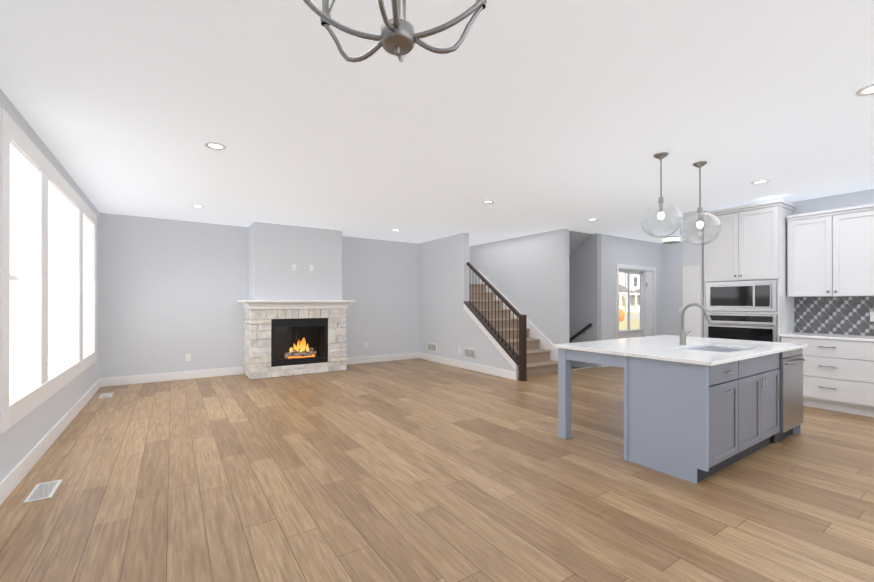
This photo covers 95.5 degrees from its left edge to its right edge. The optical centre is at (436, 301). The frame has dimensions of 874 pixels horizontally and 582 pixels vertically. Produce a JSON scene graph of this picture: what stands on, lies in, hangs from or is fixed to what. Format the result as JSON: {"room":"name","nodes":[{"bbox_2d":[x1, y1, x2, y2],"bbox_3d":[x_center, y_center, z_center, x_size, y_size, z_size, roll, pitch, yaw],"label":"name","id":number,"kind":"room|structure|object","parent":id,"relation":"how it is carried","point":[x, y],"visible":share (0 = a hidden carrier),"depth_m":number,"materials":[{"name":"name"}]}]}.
{"room":"kitchen","nodes":[
{"label":"kitchen","id":0,"kind":"room"},
{"bbox_2d":[0,89,99,481],"bbox_3d":[-2.606,-0.042,2.036,0.150,2.790,10.580,0,0,-34],"label":"wall","id":1,"kind":"structure","parent":0,"point":[22,437],"depth_m":3.60,"materials":[{"name":"grey paint"}]},
{"bbox_2d":[0,107,96,434],"bbox_3d":[-4.062,-0.203,4.245,0.179,2.180,3.970,0,0,-34],"label":"window","id":2,"kind":"structure","parent":1,"relation":"in","point":[48,266],"depth_m":3.45,"materials":[{"name":"white"}]},
{"bbox_2d":[0,378,101,505],"bbox_3d":[-2.537,1.283,2.080,0.016,0.140,10.280,0,0,-34],"label":"baseboard","id":3,"kind":"structure","parent":1,"relation":"attached to","point":[14,477],"depth_m":3.44,"materials":[{"name":"white wood"}]},
{"bbox_2d":[100,213,419,377],"bbox_3d":[-2.895,-0.031,8.114,6.060,2.790,0.150,0,0,-34],"label":"wall","id":4,"kind":"structure","parent":0,"point":[170,293],"depth_m":7.11,"materials":[{"name":"grey paint"}]},
{"bbox_2d":[102,367,243,386],"bbox_3d":[-4.512,1.292,6.932,2.060,0.140,0.016,0,0,-34],"label":"baseboard","id":5,"kind":"structure","parent":4,"relation":"attached to","point":[147,378],"depth_m":6.86,"materials":[{"name":"white wood"}]},
{"bbox_2d":[186,354,190,360],"bbox_3d":[-4.397,0.982,7.013,0.075,0.120,0.008,0,0,-34],"label":"electrical outlet","id":6,"kind":"object","parent":4,"relation":"attached to","point":[188,357],"visible":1,"depth_m":7.01,"materials":[{"name":"white plastic"}]},
{"bbox_2d":[346,352,417,364],"bbox_3d":[-1.327,1.296,9.059,2.040,0.140,0.016,0,0,-34],"label":"baseboard","id":7,"kind":"structure","parent":4,"relation":"attached to","point":[357,360],"depth_m":9.08,"materials":[{"name":"white wood"}]},
{"bbox_2d":[0,358,873,581],"bbox_3d":[1.681,1.409,5.599,11.240,0.100,11.750,0,0,-34],"label":"floor","id":8,"kind":"structure","parent":0,"point":[414,470],"depth_m":2.82,"materials":[{"name":"brown wood"}]},
{"bbox_2d":[23,479,61,502],"bbox_3d":[-2.816,1.350,2.844,0.140,0.008,0.330,0,0,-34],"label":"floor vent","id":9,"kind":"object","parent":8,"relation":"in","point":[40,491],"visible":1,"depth_m":2.82,"materials":[{"name":"white metal"}]},
{"bbox_2d":[98,393,112,398],"bbox_3d":[-4.795,1.355,5.754,0.140,0.008,0.330,0,0,-34],"label":"floor vent","id":10,"kind":"object","parent":8,"relation":"in","point":[105,395],"visible":1,"depth_m":5.74,"materials":[{"name":"white metal"}]},
{"bbox_2d":[237,222,354,379],"bbox_3d":[-2.686,-0.031,7.657,2.010,2.788,0.838,0,0,-34],"label":"fireplace","id":11,"kind":"object","parent":8,"relation":"on","point":[295,323],"visible":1,"depth_m":7.45,"materials":[{"name":"grey paint"}]},
{"bbox_2d":[463,262,557,380],"bbox_3d":[0.733,0.274,9.080,1.370,2.183,4.612,0,0,-34],"label":"staircase","id":12,"kind":"structure","parent":8,"relation":"on","point":[502,331],"depth_m":7.77,"materials":[{"name":"beige carpet"}]},
{"bbox_2d":[464,347,474,358],"bbox_3d":[0.654,1.034,7.987,0.016,0.210,0.360,0,0,-34],"label":"return air vent","id":13,"kind":"object","parent":12,"relation":"attached to","point":[469,353],"visible":1,"depth_m":7.97,"materials":[{"name":"white metal"}]},
{"bbox_2d":[554,347,804,483],"bbox_3d":[2.482,0.909,4.031,2.144,0.894,1.384,0,0,-34],"label":"kitchen island","id":14,"kind":"object","parent":8,"relation":"on","point":[697,409],"depth_m":3.21,"materials":[{"name":"grey wood"}]},
{"bbox_2d":[553,340,752,366],"bbox_3d":[1.864,0.446,3.625,0.710,0.030,1.420,0,0,-34],"label":"island countertop","id":15,"kind":"structure","parent":14,"relation":"on","point":[634,350],"depth_m":3.37,"materials":[{"name":"white stone"}]},
{"bbox_2d":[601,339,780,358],"bbox_3d":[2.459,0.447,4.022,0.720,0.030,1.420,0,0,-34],"label":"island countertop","id":16,"kind":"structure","parent":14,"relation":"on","point":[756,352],"depth_m":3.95,"materials":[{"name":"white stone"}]},
{"bbox_2d":[679,303,711,344],"bbox_3d":[2.574,0.221,3.924,0.145,0.419,0.295,0,0,-34],"label":"faucet","id":17,"kind":"object","parent":16,"relation":"on","point":[683,334],"visible":1,"depth_m":3.97,"materials":[{"name":"silver metal"}]},
{"bbox_2d":[689,343,748,350],"bbox_3d":[2.645,0.565,3.744,0.744,0.231,0.454,0,0,-34],"label":"sink","id":18,"kind":"object","parent":16,"relation":"in","point":[708,346],"depth_m":3.89,"materials":[{"name":"silver metal"}]},
{"bbox_2d":[772,348,804,443],"bbox_3d":[3.328,0.911,4.120,0.585,0.891,0.691,0,0,-34],"label":"dishwasher","id":19,"kind":"object","parent":14,"relation":"in","point":[791,389],"visible":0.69,"depth_m":3.84,"materials":[{"name":"silver metal"}]},
{"bbox_2d":[683,265,700,336],"bbox_3d":[4.012,0.396,6.249,0.020,1.930,0.258,0,0,-34],"label":"pantry panel","id":20,"kind":"object","parent":8,"relation":"on","point":[692,291],"visible":0.54,"depth_m":6.23,"materials":[{"name":"white wood"}]},
{"bbox_2d":[703,199,796,341],"bbox_3d":[4.594,-0.007,5.861,0.623,2.735,0.955,0,0,-34],"label":"tall cabinet","id":21,"kind":"object","parent":8,"relation":"on","point":[749,243],"visible":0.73,"depth_m":5.61,"materials":[{"name":"white wood"}]},
{"bbox_2d":[705,313,776,341],"bbox_3d":[4.561,0.415,5.865,0.617,0.482,0.862,0,0,-34],"label":"wall oven","id":22,"kind":"object","parent":21,"relation":"in","point":[757,327],"visible":0.54,"depth_m":5.68,"materials":[{"name":"silver metal"}]},
{"bbox_2d":[706,280,776,311],"bbox_3d":[4.579,-0.082,5.878,0.574,0.437,0.862,0,0,-34],"label":"microwave","id":23,"kind":"object","parent":21,"relation":"in","point":[757,295],"visible":0.85,"depth_m":5.68,"materials":[{"name":"silver metal"}]},
{"bbox_2d":[781,336,873,416],"bbox_3d":[5.132,0.911,5.086,0.589,0.894,0.988,0,0,-34],"label":"base cabinet","id":24,"kind":"object","parent":8,"relation":"on","point":[838,372],"depth_m":4.87,"materials":[{"name":"painted wood"},{"name":"brushed nickel"}]},
{"bbox_2d":[779,332,873,339],"bbox_3d":[5.813,0.447,4.053,0.604,0.030,3.486,0,0,-34],"label":"countertop","id":25,"kind":"structure","parent":24,"relation":"on","point":[806,336],"depth_m":5.00,"materials":[{"name":"white stone"}]},
{"bbox_2d":[0,0,873,245],"bbox_3d":[1.681,-1.480,5.605,11.240,0.100,11.750,0,0,-34],"label":"ceiling","id":26,"kind":"structure","parent":0,"point":[529,117],"depth_m":2.96,"materials":[{"name":"white paint"}]},
{"bbox_2d":[191,205,204,207],"bbox_3d":[-3.556,-1.421,5.902,0.176,0.015,0.176,0,0,-34],"label":"recessed light","id":27,"kind":"object","parent":26,"relation":"in","point":[198,206],"visible":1,"depth_m":5.91,"materials":[{"name":"white"}]},
{"bbox_2d":[204,142,225,149],"bbox_3d":[-2.026,-1.426,3.629,0.176,0.015,0.176,0,0,-34],"label":"recessed light","id":28,"kind":"object","parent":26,"relation":"in","point":[215,146],"visible":0.98,"depth_m":3.62,"materials":[{"name":"white"}]},
{"bbox_2d":[303,0,486,62],"bbox_3d":[-0.096,-1.021,0.972,0.415,0.834,0.458,0,0,-44],"label":"chandelier","id":29,"kind":"object","parent":26,"relation":"hanging from","point":[398,37],"visible":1,"depth_m":0.97,"materials":[{"name":"silver metal"}]},
{"bbox_2d":[482,200,494,203],"bbox_3d":[0.732,-1.422,5.639,0.176,0.015,0.176,0,0,-34],"label":"recessed light","id":30,"kind":"object","parent":26,"relation":"in","point":[488,201],"visible":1,"depth_m":5.63,"materials":[{"name":"white"}]},
{"bbox_2d":[640,152,682,237],"bbox_3d":[2.181,-1.030,3.864,0.359,0.807,0.359,0,0,-34],"label":"pendant light","id":31,"kind":"object","parent":26,"relation":"hanging from","point":[660,157],"visible":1,"depth_m":3.85,"materials":[{"name":"clear glass"}]},
{"bbox_2d":[662,236,679,243],"bbox_3d":[5.156,-1.329,8.737,0.350,0.190,0.350,0,0,-34],"label":"flush-mount light","id":32,"kind":"object","parent":26,"relation":"attached to","point":[671,240],"visible":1,"depth_m":8.62,"materials":[{"name":"silver metal"}]},
{"bbox_2d":[680,161,720,244],"bbox_3d":[2.719,-1.009,4.103,0.359,0.847,0.359,0,0,-34],"label":"pendant light","id":33,"kind":"object","parent":26,"relation":"hanging from","point":[700,212],"visible":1,"depth_m":4.09,"materials":[{"name":"clear glass"}]},
{"bbox_2d":[751,179,769,184],"bbox_3d":[3.834,-1.424,4.704,0.176,0.015,0.176,0,0,-34],"label":"recessed light","id":34,"kind":"object","parent":26,"relation":"in","point":[762,181],"visible":1,"depth_m":4.70,"materials":[{"name":"white"}]},
{"bbox_2d":[856,83,873,95],"bbox_3d":[2.928,-1.427,2.656,0.176,0.015,0.176,0,0,-34],"label":"recessed light","id":35,"kind":"object","parent":26,"relation":"in","point":[867,90],"visible":1,"depth_m":2.69,"materials":[{"name":"white"}]},
{"bbox_2d":[420,233,471,360],"bbox_3d":[0.117,-0.029,8.935,0.140,2.790,1.790,0,0,-34],"label":"wall","id":36,"kind":"structure","parent":0,"point":[445,274],"depth_m":8.74,"materials":[{"name":"grey paint"}]},
{"bbox_2d":[428,342,436,352],"bbox_3d":[-0.112,1.046,9.135,0.016,0.210,0.360,0,0,-34],"label":"return air vent","id":37,"kind":"object","parent":36,"relation":"attached to","point":[432,347],"visible":0.98,"depth_m":9.11,"materials":[{"name":"white metal"}]},
{"bbox_2d":[418,352,516,379],"bbox_3d":[0.463,1.295,8.274,0.016,0.140,3.310,0,0,-34],"label":"baseboard","id":38,"kind":"structure","parent":36,"relation":"attached to","point":[466,365],"depth_m":7.92,"materials":[{"name":"white wood"}]},
{"bbox_2d":[472,228,603,368],"bbox_3d":[1.687,0.823,9.904,1.150,4.490,4.600,0,0,-34],"label":"wall","id":39,"kind":"structure","parent":0,"point":[555,278],"depth_m":8.37,"materials":[{"name":"grey paint"}]},
{"bbox_2d":[569,323,591,341],"bbox_3d":[2.821,0.990,8.917,0.084,1.087,1.523,0,0,-34],"label":"handrail","id":40,"kind":"object","parent":39,"relation":"attached to","point":[580,331],"visible":0.48,"depth_m":8.48,"materials":[{"name":"brown wood"}]},
{"bbox_2d":[604,234,663,339],"bbox_3d":[4.514,-0.029,9.111,2.630,2.790,0.140,0,0,-34],"label":"wall","id":41,"kind":"structure","parent":0,"point":[617,250],"depth_m":8.83,"materials":[{"name":"grey paint"}]},
{"bbox_2d":[616,264,655,338],"bbox_3d":[4.520,0.271,9.102,1.630,2.190,0.161,0,0,-34],"label":"window","id":42,"kind":"structure","parent":41,"relation":"in","point":[647,309],"depth_m":9.27,"materials":[{"name":"white wood"}]},
{"bbox_2d":[664,243,679,335],"bbox_3d":[6.110,-0.029,8.963,0.140,2.790,1.860,0,0,-34],"label":"wall","id":43,"kind":"structure","parent":0,"point":[671,251],"depth_m":9.53,"materials":[{"name":"grey paint"}]},
{"bbox_2d":[680,210,707,336],"bbox_3d":[4.257,-0.034,6.408,0.560,2.790,0.270,0,0,-34],"label":"wall","id":44,"kind":"structure","parent":0,"point":[690,255],"depth_m":6.25,"materials":[{"name":"grey paint"}]},
{"bbox_2d":[790,189,873,335],"bbox_3d":[5.889,-0.037,4.612,0.140,2.790,5.070,0,0,-34],"label":"wall","id":45,"kind":"structure","parent":0,"point":[865,197],"depth_m":5.32,"materials":[{"name":"grey paint"}]},
{"bbox_2d":[786,212,821,295],"bbox_3d":[5.103,-0.608,5.346,0.348,1.075,0.515,0,0,-34],"label":"upper cabinet","id":46,"kind":"object","parent":45,"relation":"attached to","point":[804,233],"depth_m":5.32,"materials":[{"name":"white wood"}]},
{"bbox_2d":[794,296,873,335],"bbox_3d":[6.063,0.179,4.214,0.011,0.501,3.475,0,0,-34],"label":"tile backsplash","id":47,"kind":"structure","parent":45,"relation":"attached to","point":[839,315],"depth_m":5.31,"materials":[{"name":"grey tile"}]},
{"bbox_2d":[870,312,873,321],"bbox_3d":[5.520,0.188,5.009,0.008,0.120,0.075,0,0,-34],"label":"outlet","id":48,"kind":"object","parent":47,"relation":"attached to","point":[872,316],"visible":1,"depth_m":5.02,"materials":[{"name":"white plastic"}]},
{"bbox_2d":[822,204,873,295],"bbox_3d":[5.350,-0.609,4.976,0.348,1.075,0.626,0,0,-34],"label":"upper cabinet","id":49,"kind":"object","parent":45,"relation":"attached to","point":[830,253],"depth_m":4.97,"materials":[{"name":"white wood"}]},
{"label":"outside","id":50,"kind":"structure","parent":0,"visible":0},
{"bbox_2d":[571,312,639,369],"bbox_3d":[-6.425,1.598,52.908,110.000,0.200,84.860,0,0,-34],"label":"ground","id":51,"kind":"structure","parent":50,"point":[633,317],"depth_m":29.94,"materials":[{"name":"beige"}]},
{"bbox_2d":[619,273,639,320],"bbox_3d":[15.602,-3.361,47.842,55.800,10.400,26.566,0,0,-34],"label":"houses","id":52,"kind":"structure","parent":51,"relation":"on","point":[635,294],"depth_m":58.99,"materials":[{"name":"beige"}]}
]}

